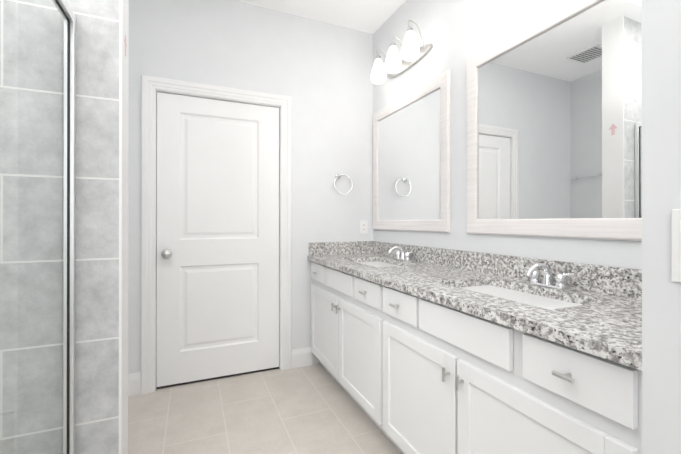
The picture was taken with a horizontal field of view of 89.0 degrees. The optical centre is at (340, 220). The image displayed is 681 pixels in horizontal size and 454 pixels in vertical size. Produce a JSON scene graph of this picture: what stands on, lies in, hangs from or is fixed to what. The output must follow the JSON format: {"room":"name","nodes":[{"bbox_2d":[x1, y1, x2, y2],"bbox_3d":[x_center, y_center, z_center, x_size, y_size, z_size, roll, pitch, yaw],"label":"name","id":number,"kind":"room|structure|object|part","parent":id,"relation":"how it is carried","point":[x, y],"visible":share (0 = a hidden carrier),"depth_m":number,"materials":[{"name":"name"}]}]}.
{"room":"bathroom","nodes":[
{"label":"bathroom","id":0,"kind":"room"},
{"bbox_2d":[119,0,128,453],"bbox_3d":[-0.922,-0.240,1.475,0.010,2.780,0.156,0,0,-23],"label":"wall","id":1,"kind":"structure","parent":0,"point":[123,210],"depth_m":1.44,"materials":[{"name":"white paint"}]},
{"bbox_2d":[128,0,372,373],"bbox_3d":[-0.945,-0.238,2.551,2.865,2.780,0.120,0,0,-23],"label":"wall","id":2,"kind":"structure","parent":0,"point":[319,72],"depth_m":2.74,"materials":[{"name":"paint"}]},
{"bbox_2d":[128,372,140,395],"bbox_3d":[-1.713,1.081,2.145,0.834,0.140,0.014,0,0,-23],"label":"baseboard","id":3,"kind":"structure","parent":2,"relation":"attached to","point":[134,380],"depth_m":2.29,"materials":[{"name":"white wood"}]},
{"bbox_2d":[141,75,291,393],"bbox_3d":[-0.881,0.090,2.567,1.028,2.125,0.139,0,0,-23],"label":"door frame","id":4,"kind":"structure","parent":2,"relation":"attached to","point":[151,86],"depth_m":2.39,"materials":[{"name":"white wood"}]},
{"bbox_2d":[156,92,278,388],"bbox_3d":[-0.860,0.134,2.518,0.848,2.034,0.106,0,0,-23],"label":"door","id":5,"kind":"structure","parent":2,"relation":"in","point":[217,309],"depth_m":2.52,"materials":[{"name":"white wood"}]},
{"bbox_3d":[-1.187,0.227,2.359,0.066,0.066,0.071,0,0,-23],"label":"knob","id":6,"kind":"part","parent":5,"relation":"part of","materials":[{"name":"silver metal"}]},
{"bbox_2d":[307,241,370,256],"bbox_3d":[0.009,0.226,2.880,0.568,0.104,0.020,0,0,-23],"label":"backsplash","id":7,"kind":"structure","parent":2,"relation":"attached to","point":[315,248],"depth_m":2.85,"materials":[{"name":"grey stone"}]},
{"bbox_2d":[334,173,352,194],"bbox_3d":[0.019,-0.307,2.872,0.168,0.179,0.046,0,0,-23],"label":"towel ring","id":8,"kind":"object","parent":2,"relation":"attached to","point":[337,175],"visible":1,"depth_m":2.86,"materials":[{"name":"silver metal"}]},
{"bbox_2d":[360,220,367,233],"bbox_3d":[0.200,0.053,2.970,0.072,0.116,0.007,0,0,-23],"label":"electrical outlet plate","id":9,"kind":"object","parent":2,"relation":"attached to","point":[363,226],"visible":1,"depth_m":2.97,"materials":[{"name":"white plastic"}]},
{"bbox_2d":[128,363,401,453],"bbox_3d":[-0.233,1.198,0.886,2.865,0.100,5.295,0,0,-23],"label":"floor","id":10,"kind":"structure","parent":0,"point":[313,409],"depth_m":2.02,"materials":[{"name":"tile"}]},
{"bbox_2d":[0,0,75,453],"bbox_3d":[-0.769,0.178,0.702,0.120,1.940,1.382,0,0,-23],"label":"shower enclosure","id":11,"kind":"object","parent":10,"relation":"on","point":[69,205],"visible":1,"depth_m":1.28,"materials":[{"name":"clear glass"}]},
{"bbox_2d":[307,257,641,453],"bbox_3d":[0.451,0.731,1.844,0.610,0.840,2.272,0,0,-23],"label":"bathroom vanity","id":12,"kind":"object","parent":10,"relation":"on","point":[422,350],"depth_m":1.21,"materials":[{"name":"white wood"}]},
{"bbox_2d":[311,253,641,364],"bbox_3d":[0.457,0.293,1.847,0.598,0.036,2.272,0,0,-23],"label":"countertop","id":13,"kind":"structure","parent":12,"relation":"on","point":[608,323],"depth_m":1.16,"materials":[{"name":"grey stone"}]},
{"bbox_2d":[363,257,398,264],"bbox_3d":[0.255,0.376,2.372,0.322,0.152,0.548,0,0,-23],"label":"sink","id":14,"kind":"object","parent":13,"relation":"in","point":[376,262],"depth_m":2.54,"materials":[{"name":"white ceramic"}]},
{"bbox_2d":[387,245,414,260],"bbox_3d":[0.404,0.226,2.423,0.148,0.100,0.193,0,0,-23],"label":"faucet","id":15,"kind":"object","parent":13,"relation":"on","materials":[{"name":"silver metal"}]},
{"bbox_2d":[463,281,586,308],"bbox_3d":[0.682,0.374,1.374,0.322,0.152,0.548,0,0,-23],"label":"sink","id":16,"kind":"object","parent":13,"relation":"in","point":[548,300],"depth_m":1.43,"materials":[{"name":"white ceramic"}]},
{"bbox_2d":[523,261,570,288],"bbox_3d":[0.821,0.224,1.449,0.148,0.100,0.192,0,0,-23],"label":"faucet","id":17,"kind":"object","parent":13,"relation":"on","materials":[{"name":"silver metal"}]},
{"bbox_2d":[235,0,405,33],"bbox_3d":[-0.079,-1.683,0.534,2.865,0.100,4.515,0,0,-23],"label":"ceiling","id":18,"kind":"structure","parent":0,"point":[370,16],"depth_m":2.67,"materials":[{"name":"paint"}]},
{"bbox_2d":[371,241,641,300],"bbox_3d":[0.722,0.223,1.961,0.020,0.104,2.272,0,0,-23],"label":"backsplash","id":19,"kind":"structure","parent":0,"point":[624,282],"depth_m":1.60,"materials":[{"name":"grey stone"}]},
{"bbox_2d":[373,0,641,269],"bbox_3d":[0.788,-0.239,1.991,0.120,2.780,2.275,0,0,-23],"label":"wall","id":20,"kind":"structure","parent":0,"point":[455,34],"depth_m":2.04,"materials":[{"name":"paint"}]},
{"bbox_2d":[371,20,431,83],"bbox_3d":[0.407,-1.192,2.480,0.193,0.252,0.540,0,0,-23],"label":"sconce","id":21,"kind":"object","parent":20,"relation":"attached to","point":[412,53],"visible":1,"depth_m":2.42,"materials":[{"name":"white glass"}]},
{"bbox_3d":[0.374,-1.156,2.465,0.120,0.180,0.540,0,0,-23],"label":"lamp shade","id":22,"kind":"part","parent":21,"relation":"part of","materials":[{"name":"white glass"}]},
{"bbox_2d":[373,70,450,232],"bbox_3d":[0.473,-0.423,2.546,0.019,0.990,0.957,0,0,-23],"label":"mirror","id":23,"kind":"object","parent":20,"relation":"attached to","point":[412,161],"visible":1,"depth_m":2.43,"materials":[{"name":"clear glass"}]},
{"bbox_3d":[0.479,-0.423,2.548,0.005,0.840,0.807,0,0,-23],"label":"glass","id":24,"kind":"part","parent":23,"relation":"part of","materials":[{"name":"white"}]},
{"bbox_2d":[466,0,641,240],"bbox_3d":[0.908,-0.425,1.530,0.019,0.990,0.962,0,0,-23],"label":"mirror","id":25,"kind":"object","parent":20,"relation":"attached to","point":[554,122],"visible":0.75,"depth_m":1.47,"materials":[{"name":"clear glass"}]},
{"bbox_2d":[641,0,680,453],"bbox_3d":[1.351,-0.244,-0.159,0.780,2.780,2.120,0,0,-23],"label":"wall","id":26,"kind":"structure","parent":0,"point":[661,200],"depth_m":0.63,"materials":[{"name":"paint"}]},
{"bbox_2d":[672,209,680,282],"bbox_3d":[0.604,0.043,0.582,0.004,0.128,0.076,0,0,-23],"label":"switch plate","id":27,"kind":"object","parent":26,"relation":"attached to","point":[676,245],"visible":1,"depth_m":0.61,"materials":[{"name":"white plastic"}]},
{"bbox_3d":[-1.345,-0.241,1.301,0.905,2.780,0.143,0,0,-23],"label":"wall","id":28,"kind":"structure","parent":0,"visible":0},
{"bbox_2d":[0,0,118,453],"bbox_3d":[-1.314,-0.241,1.230,0.905,2.780,0.012,0,0,-23],"label":"shower wall tile","id":29,"kind":"structure","parent":28,"relation":"attached to","point":[97,262],"depth_m":1.32,"materials":[{"name":"grey tile"}]}
]}

